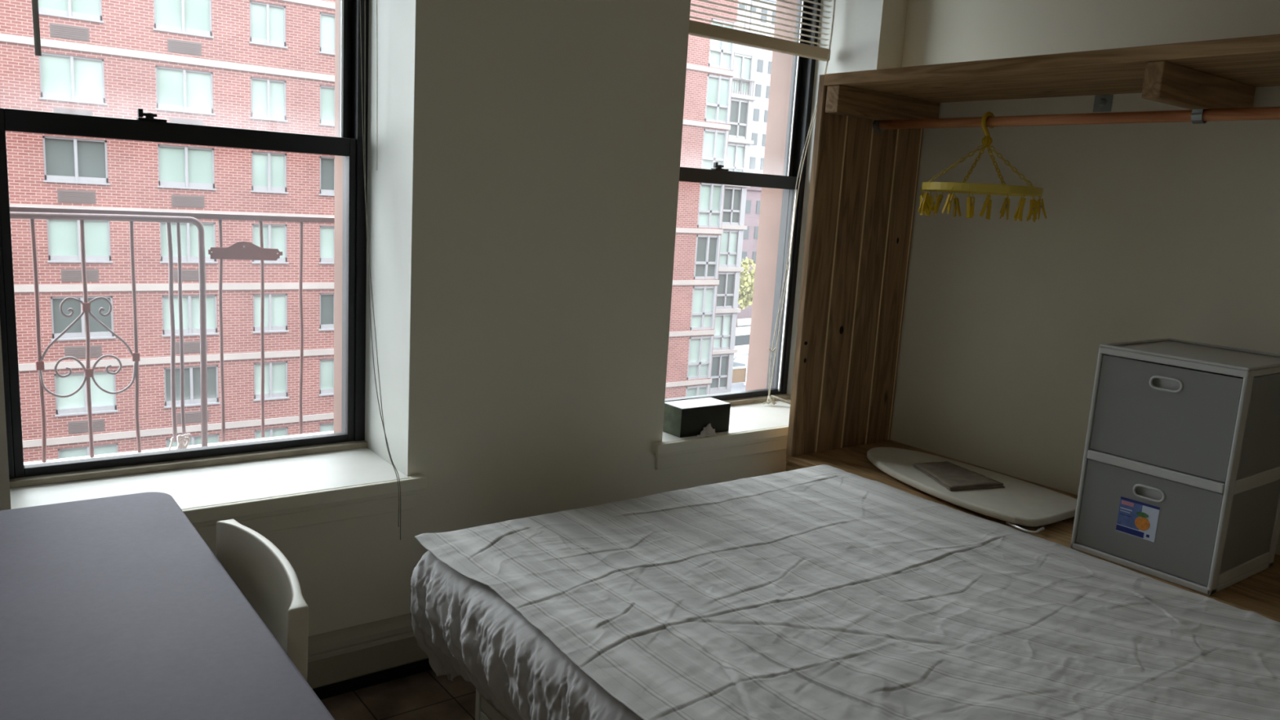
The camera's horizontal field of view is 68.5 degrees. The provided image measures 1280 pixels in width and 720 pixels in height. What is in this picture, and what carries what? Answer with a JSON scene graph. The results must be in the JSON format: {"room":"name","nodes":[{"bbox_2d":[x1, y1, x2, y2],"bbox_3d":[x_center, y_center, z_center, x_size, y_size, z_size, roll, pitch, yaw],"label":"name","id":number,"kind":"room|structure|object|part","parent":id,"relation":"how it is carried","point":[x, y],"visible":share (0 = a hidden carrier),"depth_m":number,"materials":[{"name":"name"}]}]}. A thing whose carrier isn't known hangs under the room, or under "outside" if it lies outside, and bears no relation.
{"room":"bedroom","nodes":[
{"label":"bedroom","id":0,"kind":"room"},
{"bbox_2d":[320,669,475,719],"bbox_3d":[0.568,1.326,1.459,3.945,0.100,3.950,-4,12,-37],"label":"floor","id":1,"kind":"structure","parent":0,"point":[424,695],"depth_m":2.71,"materials":[{"name":"brown tile"}]},
{"bbox_2d":[0,492,334,719],"bbox_3d":[-0.982,0.816,1.438,0.778,0.728,1.545,-4,12,-37],"label":"desk","id":2,"kind":"object","parent":1,"relation":"on","point":[117,607],"visible":1,"depth_m":1.54,"materials":[{"name":"grey laminate"}]},
{"bbox_2d":[216,519,308,680],"bbox_3d":[-0.879,0.754,1.672,0.475,0.784,0.476,-4,12,-37],"label":"chair","id":3,"kind":"object","parent":1,"relation":"on","point":[268,581],"visible":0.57,"depth_m":1.77,"materials":[{"name":"beige plastic"}]},
{"bbox_2d":[475,688,514,719],"bbox_3d":[0.704,0.892,2.123,1.435,0.542,1.935,-4,12,-37],"label":"bed","id":4,"kind":"object","parent":1,"relation":"on","point":[485,709],"visible":0.12,"depth_m":2.43,"materials":[{"name":"beige wood"}]},
{"bbox_2d":[410,550,642,719],"bbox_3d":[0.619,0.784,2.105,1.591,0.378,2.061,-4,12,-37],"label":"bed skirt","id":5,"kind":"object","parent":4,"relation":"on","point":[464,628],"visible":0.29,"depth_m":2.07,"materials":[{"name":"grey fabric"}]},
{"bbox_2d":[414,464,1279,719],"bbox_3d":[0.683,0.664,2.062,1.585,0.166,2.224,-4,12,-37],"label":"coverlet","id":6,"kind":"object","parent":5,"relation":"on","point":[823,592],"visible":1,"depth_m":2.12,"materials":[{"name":"grey fabric"}]},
{"bbox_2d":[785,34,1279,622],"bbox_3d":[1.757,0.203,2.398,0.590,1.929,3.184,-4,12,-37],"label":"wardrobe","id":7,"kind":"object","parent":1,"relation":"on","point":[869,126],"depth_m":2.66,"materials":[{"name":"brown wood"}]},
{"bbox_3d":[0.831,-0.337,3.587,0.579,1.382,0.029,-4,12,-37],"label":"panel","id":8,"kind":"part","parent":7,"relation":"part of","materials":[{"name":"brown wood"}]},
{"bbox_2d":[866,447,1077,533],"bbox_3d":[1.092,0.424,3.234,0.414,0.036,0.825,-4,12,-37],"label":"ironing board","id":9,"kind":"object","parent":7,"relation":"on","point":[1020,502],"visible":0.85,"depth_m":3.08,"materials":[{"name":"white fabric"}]},
{"bbox_2d":[912,461,1004,491],"bbox_3d":[1.069,0.396,3.240,0.227,0.013,0.284,0,11,-21],"label":"book","id":10,"kind":"object","parent":9,"relation":"on","point":[951,476],"visible":1,"depth_m":3.21,"materials":[{"name":"paper"}]},
{"bbox_3d":[1.158,0.505,2.840,0.111,0.018,0.044,11,12,37],"label":"leg","id":11,"kind":"part","parent":9,"relation":"part of","materials":[{"name":"metal"}]},
{"bbox_2d":[918,111,1046,222],"bbox_3d":[1.156,-0.650,3.146,0.397,0.352,0.404,-4,12,-37],"label":"hanger","id":12,"kind":"object","parent":7,"relation":"hanging from","point":[926,206],"visible":0.97,"depth_m":3.09,"materials":[{"name":"yellow plastic"}]},
{"bbox_3d":[1.061,-0.658,3.143,0.189,0.144,0.015,3,10,-2],"label":"chain","id":13,"kind":"part","parent":12,"relation":"part of","materials":[{"name":"yellow plastic"}]},
{"bbox_3d":[1.149,-0.669,3.237,0.015,0.144,0.189,3,10,-2],"label":"chain","id":14,"kind":"part","parent":12,"relation":"part of","materials":[{"name":"yellow plastic"}]},
{"bbox_3d":[1.155,-0.638,3.057,0.015,0.144,0.189,3,10,-2],"label":"chain","id":15,"kind":"part","parent":12,"relation":"part of","materials":[{"name":"yellow plastic"}]},
{"bbox_3d":[1.243,-0.649,3.151,0.189,0.144,0.015,3,10,-2],"label":"chain","id":16,"kind":"part","parent":12,"relation":"part of","materials":[{"name":"yellow plastic"}]},
{"bbox_2d":[823,34,1279,102],"bbox_3d":[1.821,-0.724,2.225,0.589,0.039,3.154,-4,12,-37],"label":"shelf","id":17,"kind":"object","parent":7,"relation":"attached to","point":[1246,63],"depth_m":2.74,"materials":[{"name":"brown wood"}]},
{"bbox_3d":[1.813,-0.604,2.268,0.033,0.032,3.090,-4,12,-37],"label":"hanging rod","id":18,"kind":"part","parent":7,"relation":"part of","materials":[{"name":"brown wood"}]},
{"bbox_3d":[1.425,0.242,2.782,0.340,0.550,0.004,-4,12,-37],"label":"panel","id":19,"kind":"part","parent":7,"relation":"part of","materials":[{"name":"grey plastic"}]},
{"bbox_3d":[1.516,0.422,2.657,0.374,0.246,0.352,-4,12,-37],"label":"drawer","id":20,"kind":"part","parent":7,"relation":"part of","materials":[{"name":"grey plastic"}]},
{"bbox_3d":[1.534,0.270,2.637,0.412,0.598,0.378,-4,12,-37],"label":"drawer unit","id":21,"kind":"part","parent":7,"relation":"part of","materials":[{"name":"grey plastic"}]},
{"bbox_3d":[1.533,0.138,2.608,0.374,0.268,0.352,-4,12,-37],"label":"drawer","id":22,"kind":"part","parent":7,"relation":"part of","materials":[{"name":"grey plastic"}]},
{"bbox_3d":[1.644,0.305,2.495,0.340,0.550,0.004,-4,12,-37],"label":"panel","id":23,"kind":"part","parent":7,"relation":"part of","materials":[{"name":"grey plastic"}]},
{"bbox_2d":[0,0,907,636],"bbox_3d":[-0.634,-0.461,2.898,3.745,2.780,0.455,-4,12,-37],"label":"wall","id":24,"kind":"structure","parent":0,"point":[522,193],"depth_m":2.86,"materials":[{"name":"beige paint"}]},
{"bbox_2d":[0,0,426,542],"bbox_3d":[-1.142,-0.541,2.469,1.068,1.975,0.489,-4,12,-37],"label":"window","id":25,"kind":"structure","parent":24,"relation":"in","point":[273,485],"depth_m":2.64,"materials":[{"name":"black paint"}]},
{"bbox_3d":[-1.262,-0.182,2.677,0.911,0.951,0.040,-4,12,-37],"label":"sash","id":26,"kind":"part","parent":25,"relation":"part of","materials":[{"name":"black paint"}]},
{"bbox_3d":[-1.164,0.356,2.600,0.971,0.040,0.380,-4,12,-37],"label":"sill","id":27,"kind":"part","parent":25,"relation":"part of","materials":[{"name":"white paint"}]},
{"bbox_2d":[31,0,400,539],"bbox_3d":[-1.063,-0.479,2.387,0.930,2.020,0.308,-4,12,-37],"label":"blind","id":28,"kind":"object","parent":25,"relation":"attached to","point":[34,2],"visible":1,"depth_m":2.68,"materials":[{"name":"grey plastic"}]},
{"bbox_3d":[-0.751,-1.021,2.662,0.006,0.950,0.044,8,11,22],"label":"pull cord","id":29,"kind":"part","parent":28,"relation":"part of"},
{"bbox_3d":[-0.730,-0.503,2.613,0.048,1.950,0.272,-4,12,-37],"label":"pull cord","id":30,"kind":"part","parent":28,"relation":"part of","materials":[{"name":"plastic"}]},
{"bbox_3d":[-0.724,-0.484,2.623,0.039,1.990,0.270,-4,12,-37],"label":"pull cord","id":31,"kind":"part","parent":28,"relation":"part of","materials":[{"name":"plastic"}]},
{"bbox_3d":[-1.242,-1.053,2.558,0.899,0.910,0.036,-4,12,-37],"label":"sash","id":32,"kind":"part","parent":25,"relation":"part of","materials":[{"name":"black paint"}]},
{"bbox_2d":[306,613,431,699],"bbox_3d":[-0.777,0.871,2.749,3.050,0.196,0.064,-4,12,-37],"label":"baseboard heater","id":33,"kind":"object","parent":24,"relation":"attached to","point":[357,657],"visible":0.22,"depth_m":2.72,"materials":[{"name":"beige metal"}]},
{"bbox_2d":[652,0,821,470],"bbox_3d":[0.399,-0.649,3.622,1.075,1.975,0.489,-4,12,-37],"label":"window","id":34,"kind":"structure","parent":24,"relation":"in","point":[754,427],"depth_m":3.95,"materials":[{"name":"black paint"}]},
{"bbox_2d":[662,397,730,437],"bbox_3d":[0.206,0.210,3.479,0.235,0.106,0.115,-4,12,-37],"label":"tissue box","id":35,"kind":"object","parent":34,"relation":"on","point":[682,418],"visible":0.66,"depth_m":3.42,"materials":[{"name":"black cardboard"}]},
{"bbox_3d":[0.210,0.159,3.471,0.232,0.002,0.113,-4,12,-37],"label":"white lid","id":36,"kind":"part","parent":35,"relation":"part of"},
{"bbox_2d":[696,423,716,437],"bbox_3d":[0.233,0.256,3.412,0.095,0.042,0.038,-4,12,-37],"label":"tissue","id":37,"kind":"object","parent":35,"relation":"in","point":[708,430],"visible":1,"depth_m":3.42,"materials":[{"name":"paper"}]},
{"bbox_3d":[0.373,0.248,3.750,0.993,0.040,0.380,-4,12,-37],"label":"sill","id":38,"kind":"part","parent":34,"relation":"part of","materials":[{"name":"white paint"}]},
{"bbox_3d":[0.272,-0.289,3.825,0.940,0.951,0.040,-4,12,-37],"label":"sash","id":39,"kind":"part","parent":34,"relation":"part of","materials":[{"name":"black paint"}]},
{"bbox_2d":[688,0,835,404],"bbox_3d":[0.360,-0.706,3.642,0.932,1.864,0.064,-4,12,-37],"label":"blind","id":40,"kind":"object","parent":34,"relation":"attached to","point":[697,28],"visible":0.95,"depth_m":3.65,"materials":[{"name":"white plastic"}]},
{"bbox_3d":[0.393,-1.215,3.552,0.930,0.046,0.034,-4,12,-37],"label":"rail","id":41,"kind":"part","parent":40,"relation":"part of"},
{"bbox_3d":[0.665,-0.719,3.871,0.138,1.790,0.061,-4,12,-37],"label":"pull cord","id":42,"kind":"part","parent":40,"relation":"part of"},
{"bbox_3d":[0.673,-0.720,3.878,0.134,1.790,0.059,-4,12,-37],"label":"pull cord","id":43,"kind":"part","parent":40,"relation":"part of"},
{"bbox_2d":[770,395,791,404],"bbox_3d":[0.637,0.179,3.997,0.171,0.041,0.022,8,11,25],"label":"wooden stick","id":44,"kind":"object","parent":34,"relation":"on","point":[772,396],"visible":0.4,"depth_m":4.01,"materials":[{"name":"beige wood"}]},
{"bbox_3d":[0.288,-0.733,3.772,0.996,1.873,0.093,-4,12,-37],"label":"frame","id":45,"kind":"part","parent":34,"relation":"part of","materials":[{"name":"black paint"}]},
{"bbox_3d":[0.293,-1.161,3.706,0.928,0.910,0.036,-4,12,-37],"label":"sash","id":46,"kind":"part","parent":34,"relation":"part of","materials":[{"name":"black paint"}]},
{"bbox_2d":[333,0,797,433],"bbox_3d":[18.524,-7.853,16.302,130.000,45.000,0.163,-4,12,-37],"label":"building","id":47,"kind":"structure","parent":0,"point":[771,204],"depth_m":4.14,"materials":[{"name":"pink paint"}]},
{"bbox_2d":[872,120,884,132],"bbox_3d":[0.887,-0.870,3.481,0.052,0.052,0.020,-4,12,-37],"label":"socket","id":48,"kind":"object","parent":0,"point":[877,125],"depth_m":3.47,"materials":[{"name":"metal"}]},
{"bbox_2d":[889,0,1279,555],"bbox_3d":[2.063,-0.237,2.545,0.120,2.780,4.400,-4,12,-37],"label":"wall","id":49,"kind":"structure","parent":0,"point":[1149,230],"depth_m":3.23,"materials":[{"name":"beige paint"}]},
{"bbox_2d":[1093,94,1113,112],"bbox_3d":[1.518,-0.845,3.095,0.025,0.054,0.060,-4,12,-37],"label":"wall bracket","id":50,"kind":"object","parent":49,"relation":"attached to","point":[1103,103],"visible":1,"depth_m":3.09,"materials":[{"name":"metal"}]},
{"bbox_2d":[1135,486,1162,500],"bbox_3d":[1.381,0.358,2.540,0.016,0.060,0.100,-4,12,-37],"label":"handle","id":51,"kind":"object","parent":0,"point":[1142,493],"depth_m":2.54,"materials":[{"name":"white plastic"}]},
{"bbox_2d":[1152,377,1180,390],"bbox_3d":[1.399,0.063,2.488,0.016,0.060,0.100,-4,12,-37],"label":"handle","id":52,"kind":"object","parent":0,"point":[1158,384],"depth_m":2.49,"materials":[{"name":"white plastic"}]},
{"label":"outside","id":53,"kind":"structure","parent":0,"visible":0},
{"bbox_2d":[731,366,746,391],"bbox_3d":[-32.246,-9.802,142.466,240.000,0.300,255.000,-4,12,-37],"label":"street","id":54,"kind":"structure","parent":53,"point":[735,387],"depth_m":85.29,"materials":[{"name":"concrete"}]},
{"bbox_2d":[0,0,738,462],"bbox_3d":[-16.934,-5.559,38.823,48.400,28.600,7.250,-4,12,-37],"label":"apartment building","id":55,"kind":"structure","parent":54,"relation":"on","point":[268,65],"depth_m":34.73,"materials":[{"name":"red brick"}]},
{"bbox_3d":[-19.092,-12.255,31.418,1.840,1.370,0.020,-4,12,-37],"label":"pane","id":56,"kind":"part","parent":55,"relation":"part of","materials":[{"name":"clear glass"}]},
{"bbox_2d":[49,22,88,41],"bbox_3d":[-19.120,-10.988,31.515,1.130,0.440,0.050,-4,12,-37],"label":"grille","id":57,"kind":"object","parent":55,"relation":"attached to","point":[65,32],"depth_m":31.51,"materials":[{"name":"grey metal"}]},
{"bbox_3d":[-19.253,-9.580,31.883,1.840,1.370,0.020,-4,12,-37],"label":"pane","id":58,"kind":"part","parent":55,"relation":"part of","materials":[{"name":"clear glass"}]},
{"bbox_2d":[53,106,92,115],"bbox_3d":[-19.281,-8.313,31.980,1.130,0.440,0.050,-4,12,-37],"label":"grille","id":59,"kind":"object","parent":55,"relation":"attached to","point":[71,110],"depth_m":31.98,"materials":[{"name":"grey metal"}]},
{"bbox_3d":[-19.413,-6.905,32.348,1.840,1.370,0.020,-4,12,-37],"label":"pane","id":60,"kind":"part","parent":55,"relation":"part of","materials":[{"name":"grey glass"}]},
{"bbox_2d":[57,189,95,204],"bbox_3d":[-19.441,-5.638,32.446,1.130,0.440,0.050,-4,12,-37],"label":"grille","id":61,"kind":"object","parent":55,"relation":"attached to","point":[64,196],"depth_m":32.43,"materials":[{"name":"grey metal"}]},
{"bbox_3d":[-19.574,-4.230,32.813,1.840,1.370,0.020,-4,12,-37],"label":"pane","id":62,"kind":"part","parent":55,"relation":"part of","materials":[{"name":"clear glass"}]},
{"bbox_2d":[61,269,98,281],"bbox_3d":[-19.602,-2.962,32.910,1.130,0.440,0.050,-4,12,-37],"label":"grille","id":63,"kind":"object","parent":55,"relation":"attached to","point":[67,275],"depth_m":32.86,"materials":[{"name":"grey metal"}]},
{"bbox_3d":[-19.735,-1.555,33.278,1.840,1.370,0.020,-4,12,-37],"label":"pane","id":64,"kind":"part","parent":55,"relation":"part of","materials":[{"name":"grey glass"}]},
{"bbox_2d":[64,345,102,359],"bbox_3d":[-19.762,-0.287,33.376,1.130,0.440,0.050,-4,12,-37],"label":"grille","id":65,"kind":"object","parent":55,"relation":"attached to","point":[78,352],"depth_m":33.33,"materials":[{"name":"grey metal"}]},
{"bbox_3d":[-19.895,1.120,33.743,1.840,1.370,0.020,-4,12,-37],"label":"pane","id":66,"kind":"part","parent":55,"relation":"part of","materials":[{"name":"clear glass"}]},
{"bbox_2d":[67,418,104,434],"bbox_3d":[-19.923,2.388,33.841,1.130,0.440,0.050,-4,12,-37],"label":"grille","id":67,"kind":"object","parent":55,"relation":"attached to","point":[75,426],"depth_m":33.78,"materials":[{"name":"grey metal"}]},
{"bbox_3d":[-20.056,3.795,34.208,1.840,1.370,0.020,-4,12,-37],"label":"pane","id":68,"kind":"part","parent":55,"relation":"part of","materials":[{"name":"clear glass"}]},
{"bbox_3d":[-16.302,-12.451,33.506,1.840,1.370,0.020,-4,12,-37],"label":"pane","id":69,"kind":"part","parent":55,"relation":"part of","materials":[{"name":"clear glass"}]},
{"bbox_3d":[-16.463,-9.776,33.971,1.840,1.370,0.020,-4,12,-37],"label":"pane","id":70,"kind":"part","parent":55,"relation":"part of","materials":[{"name":"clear glass"}]},
{"bbox_2d":[167,38,201,55],"bbox_3d":[-16.290,-11.186,33.633,1.110,0.440,0.050,-4,12,-37],"label":"grille","id":71,"kind":"object","parent":55,"relation":"attached to","point":[175,46],"depth_m":33.62,"materials":[{"name":"grey metal"}]},
{"bbox_3d":[-16.624,-7.101,34.436,1.840,1.370,0.020,-4,12,-37],"label":"pane","id":72,"kind":"part","parent":55,"relation":"part of","materials":[{"name":"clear glass"}]},
{"bbox_2d":[173,269,199,280],"bbox_3d":[-16.772,-3.161,35.028,1.110,0.440,0.050,-4,12,-37],"label":"grille","id":73,"kind":"object","parent":55,"relation":"attached to","point":[187,274],"depth_m":34.98,"materials":[{"name":"grey metal"}]},
{"bbox_2d":[169,117,203,125],"bbox_3d":[-16.451,-8.511,34.098,1.110,0.440,0.050,-4,12,-37],"label":"grille","id":74,"kind":"object","parent":55,"relation":"attached to","point":[194,121],"depth_m":34.10,"materials":[{"name":"grey metal"}]},
{"bbox_3d":[-16.784,-4.426,34.901,1.840,1.370,0.020,-4,12,-37],"label":"pane","id":75,"kind":"part","parent":55,"relation":"part of","materials":[{"name":"clear glass"}]},
{"bbox_2d":[171,194,204,208],"bbox_3d":[-16.612,-5.836,34.563,1.110,0.440,0.050,-4,12,-37],"label":"grille","id":76,"kind":"object","parent":55,"relation":"attached to","point":[178,201],"depth_m":34.55,"materials":[{"name":"grey metal"}]},
{"bbox_3d":[-16.945,-1.750,35.366,1.840,1.370,0.020,-4,12,-37],"label":"pane","id":77,"kind":"part","parent":55,"relation":"part of","materials":[{"name":"clear glass"}]},
{"bbox_3d":[-17.105,0.925,35.831,1.840,1.370,0.020,-4,12,-37],"label":"pane","id":78,"kind":"part","parent":55,"relation":"part of","materials":[{"name":"grey glass"}]},
{"bbox_2d":[175,340,207,353],"bbox_3d":[-16.933,-0.486,35.493,1.110,0.440,0.050,-4,12,-37],"label":"grille","id":79,"kind":"object","parent":55,"relation":"attached to","point":[189,346],"depth_m":35.45,"materials":[{"name":"grey metal"}]},
{"bbox_3d":[-17.266,3.600,36.296,1.840,1.370,0.020,-4,12,-37],"label":"pane","id":80,"kind":"part","parent":55,"relation":"part of","materials":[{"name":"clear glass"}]},
{"bbox_2d":[177,410,208,424],"bbox_3d":[-17.093,2.189,35.958,1.110,0.440,0.050,-4,12,-37],"label":"grille","id":81,"kind":"object","parent":55,"relation":"attached to","point":[192,417],"depth_m":35.92,"materials":[{"name":"grey metal"}]},
{"bbox_3d":[-13.972,-12.614,35.250,1.250,1.370,0.020,-4,12,-37],"label":"pane","id":82,"kind":"part","parent":55,"relation":"part of","materials":[{"name":"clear glass"}]},
{"bbox_3d":[-14.133,-9.939,35.715,1.250,1.370,0.020,-4,12,-37],"label":"pane","id":83,"kind":"part","parent":55,"relation":"part of","materials":[{"name":"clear glass"}]},
{"bbox_3d":[-14.293,-7.264,36.180,1.250,1.370,0.020,-4,12,-37],"label":"pane","id":84,"kind":"part","parent":55,"relation":"part of","materials":[{"name":"clear glass"}]},
{"bbox_3d":[-14.454,-4.589,36.645,1.250,1.370,0.020,-4,12,-37],"label":"pane","id":85,"kind":"part","parent":55,"relation":"part of","materials":[{"name":"clear glass"}]},
{"bbox_3d":[-14.615,-1.914,37.110,1.250,1.370,0.020,-4,12,-37],"label":"pane","id":86,"kind":"part","parent":55,"relation":"part of","materials":[{"name":"clear glass"}]},
{"bbox_3d":[-14.775,0.761,37.575,1.250,1.370,0.020,-4,12,-37],"label":"pane","id":87,"kind":"part","parent":55,"relation":"part of","materials":[{"name":"clear glass"}]},
{"bbox_3d":[-14.936,3.437,38.040,1.250,1.370,0.020,-4,12,-37],"label":"pane","id":88,"kind":"part","parent":55,"relation":"part of","materials":[{"name":"clear glass"}]},
{"bbox_3d":[-12.717,0.617,39.115,1.240,1.370,0.020,-4,12,-37],"label":"pane","id":89,"kind":"part","parent":55,"relation":"part of","materials":[{"name":"clear glass"}]},
{"bbox_3d":[-12.877,3.292,39.580,1.240,1.370,0.020,-4,12,-37],"label":"pane","id":90,"kind":"part","parent":55,"relation":"part of","materials":[{"name":"clear glass"}]},
{"bbox_3d":[-12.235,-7.408,37.720,1.240,1.370,0.020,-4,12,-37],"label":"pane","id":91,"kind":"part","parent":55,"relation":"part of","materials":[{"name":"grey glass"}]},
{"bbox_3d":[-12.396,-4.733,38.185,1.240,1.370,0.020,-4,12,-37],"label":"pane","id":92,"kind":"part","parent":55,"relation":"part of","materials":[{"name":"clear glass"}]},
{"bbox_3d":[-12.556,-2.058,38.650,1.240,1.370,0.020,-4,12,-37],"label":"pane","id":93,"kind":"part","parent":55,"relation":"part of","materials":[{"name":"grey glass"}]},
{"bbox_3d":[-11.914,-12.758,36.790,1.240,1.370,0.020,-4,12,-37],"label":"pane","id":94,"kind":"part","parent":55,"relation":"part of","materials":[{"name":"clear glass"}]},
{"bbox_3d":[-12.075,-10.083,37.255,1.240,1.370,0.020,-4,12,-37],"label":"pane","id":95,"kind":"part","parent":55,"relation":"part of","materials":[{"name":"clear glass"}]},
{"bbox_3d":[3.031,2.532,51.551,1.540,2.250,0.020,-4,12,-37],"label":"pane","id":96,"kind":"part","parent":55,"relation":"part of","materials":[{"name":"clear glass"}]},
{"bbox_3d":[3.191,-0.143,51.086,1.540,2.250,0.020,-4,12,-37],"label":"pane","id":97,"kind":"part","parent":55,"relation":"part of","materials":[{"name":"clear glass"}]},
{"bbox_3d":[3.352,-2.818,50.621,1.540,2.250,0.020,-4,12,-37],"label":"pane","id":98,"kind":"part","parent":55,"relation":"part of","materials":[{"name":"clear glass"}]},
{"bbox_3d":[3.512,-5.493,50.156,1.540,2.250,0.020,-4,12,-37],"label":"pane","id":99,"kind":"part","parent":55,"relation":"part of","materials":[{"name":"grey glass"}]},
{"bbox_3d":[3.673,-8.168,49.691,1.540,2.250,0.020,-4,12,-37],"label":"pane","id":100,"kind":"part","parent":55,"relation":"part of","materials":[{"name":"clear glass"}]},
{"bbox_3d":[3.833,-10.843,49.226,1.540,2.250,0.020,-4,12,-37],"label":"pane","id":101,"kind":"part","parent":55,"relation":"part of","materials":[{"name":"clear glass"}]},
{"bbox_3d":[3.994,-13.518,48.761,1.540,2.250,0.020,-4,12,-37],"label":"pane","id":102,"kind":"part","parent":55,"relation":"part of","materials":[{"name":"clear glass"}]},
{"bbox_3d":[4.155,-16.194,48.296,1.540,2.250,0.020,-4,12,-37],"label":"pane","id":103,"kind":"part","parent":55,"relation":"part of","materials":[{"name":"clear glass"}]},
{"bbox_2d":[709,9,759,394],"bbox_3d":[1.116,-8.309,62.045,8.550,28.200,8.130,-4,12,-37],"label":"apartment wing","id":104,"kind":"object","parent":54,"relation":"on","point":[743,97],"visible":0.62,"depth_m":60.62,"materials":[{"name":"white concrete"}]},
{"bbox_3d":[5.225,0.796,62.297,1.560,2.250,0.020,-4,12,-37],"label":"pane","id":105,"kind":"part","parent":104,"relation":"part of","materials":[{"name":"grey glass"}]},
{"bbox_3d":[5.385,-1.879,61.832,1.560,2.250,0.020,-4,12,-37],"label":"pane","id":106,"kind":"part","parent":104,"relation":"part of","materials":[{"name":"clear glass"}]},
{"bbox_3d":[5.546,-4.554,61.367,1.560,2.250,0.020,-4,12,-37],"label":"pane","id":107,"kind":"part","parent":104,"relation":"part of","materials":[{"name":"grey glass"}]},
{"bbox_3d":[5.706,-7.229,60.902,1.560,2.250,0.020,-4,12,-37],"label":"pane","id":108,"kind":"part","parent":104,"relation":"part of","materials":[{"name":"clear glass"}]},
{"bbox_3d":[5.867,-9.905,60.437,1.560,2.250,0.020,-4,12,-37],"label":"pane","id":109,"kind":"part","parent":104,"relation":"part of","materials":[{"name":"grey glass"}]},
{"bbox_3d":[6.027,-12.580,59.972,1.560,2.250,0.020,-4,12,-37],"label":"pane","id":110,"kind":"part","parent":104,"relation":"part of","materials":[{"name":"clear glass"}]},
{"bbox_3d":[6.188,-15.255,59.507,1.560,2.250,0.020,-4,12,-37],"label":"pane","id":111,"kind":"part","parent":104,"relation":"part of","materials":[{"name":"grey glass"}]},
{"bbox_3d":[6.349,-17.930,59.042,1.560,2.250,0.020,-4,12,-37],"label":"pane","id":112,"kind":"part","parent":104,"relation":"part of","materials":[{"name":"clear glass"}]},
{"bbox_2d":[733,77,755,94],"bbox_3d":[6.515,-17.145,59.061,1.800,0.920,0.040,-4,12,-37],"label":"grille","id":113,"kind":"object","parent":104,"relation":"attached to","point":[752,81],"depth_m":59.23,"materials":[{"name":"white metal"}]},
{"bbox_2d":[732,361,747,385],"bbox_3d":[10.469,1.157,86.858,6.530,2.200,0.240,-4,12,-37],"label":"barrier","id":114,"kind":"object","parent":54,"relation":"on","point":[740,373],"visible":0.14,"depth_m":85.83,"materials":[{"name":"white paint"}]},
{"bbox_3d":[10.479,0.589,86.767,6.500,0.150,0.200,-4,12,-37],"label":"rail","id":115,"kind":"part","parent":114,"relation":"part of","materials":[{"name":"white metal"}]},
{"bbox_3d":[9.748,1.214,86.281,0.180,2.200,0.180,-4,12,-37],"label":"post","id":116,"kind":"part","parent":114,"relation":"part of","materials":[{"name":"white paint"}]},
{"bbox_2d":[733,353,748,366],"bbox_3d":[11.369,0.180,94.816,4.500,1.492,2.000,-6,14,-45],"label":"parked car","id":117,"kind":"object","parent":54,"relation":"on","point":[740,361],"visible":0.17,"depth_m":93.55,"materials":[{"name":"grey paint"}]},
{"bbox_2d":[733,326,750,359],"bbox_3d":[11.947,-1.848,101.710,9.000,3.192,2.700,-6,14,-45],"label":"bus","id":118,"kind":"object","parent":54,"relation":"on","point":[742,334],"visible":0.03,"depth_m":98.76,"materials":[{"name":"white paint"}]},
{"bbox_3d":[11.669,-2.485,101.278,7.500,1.056,2.540,-6,14,-45],"label":"glass","id":119,"kind":"part","parent":118,"relation":"part of","materials":[{"name":"grey glass"}]},
{"bbox_2d":[737,318,751,327],"bbox_3d":[12.552,-3.204,110.304,7.725,2.992,3.389,-4,12,-37],"label":"delivery van","id":120,"kind":"object","parent":54,"relation":"on","point":[744,322],"visible":0.02,"depth_m":108.29,"materials":[{"name":"white paint"}]},
{"bbox_2d":[736,256,755,327],"bbox_3d":[10.888,-6.171,104.595,5.418,10.616,5.414,-4,12,-37],"label":"street tree","id":121,"kind":"object","parent":54,"relation":"on","point":[744,282],"visible":0.43,"depth_m":103.18,"materials":[{"name":"green plant"}]},
{"bbox_2d":[737,186,761,319],"bbox_3d":[15.593,-12.259,118.430,16.400,18.400,7.400,-4,12,-37],"label":"old tenement","id":122,"kind":"structure","parent":54,"relation":"on","point":[753,195],"depth_m":111.40,"materials":[{"name":"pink brick"}]},
{"bbox_3d":[16.125,-21.111,116.891,16.400,0.400,7.400,-4,12,-37],"label":"cornice","id":123,"kind":"part","parent":122,"relation":"part of","materials":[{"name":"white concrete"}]},
{"bbox_2d":[737,0,776,173],"bbox_3d":[11.409,-25.933,126.920,13.400,41.900,14.400,-4,12,-37],"label":"tower block","id":124,"kind":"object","parent":54,"relation":"on","point":[764,58],"visible":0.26,"depth_m":119.31,"materials":[{"name":"concrete"}]},
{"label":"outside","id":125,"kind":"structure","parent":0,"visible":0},
{"bbox_2d":[9,206,334,465],"bbox_3d":[-1.688,-0.066,3.086,2.000,0.840,0.083,-4,12,-37],"label":"balcony railing","id":126,"kind":"object","parent":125,"point":[243,250],"visible":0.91,"depth_m":3.15,"materials":[{"name":"grey metal"}]},
{"bbox_3d":[-1.679,-0.474,3.035,2.000,0.020,0.022,-4,12,-37],"label":"rail","id":127,"kind":"part","parent":126,"relation":"part of","materials":[{"name":"metal"}]},
{"bbox_3d":[-1.712,0.332,3.155,2.000,0.030,0.083,-4,12,-37],"label":"rail","id":128,"kind":"part","parent":126,"relation":"part of","materials":[{"name":"metal"}]}
]}

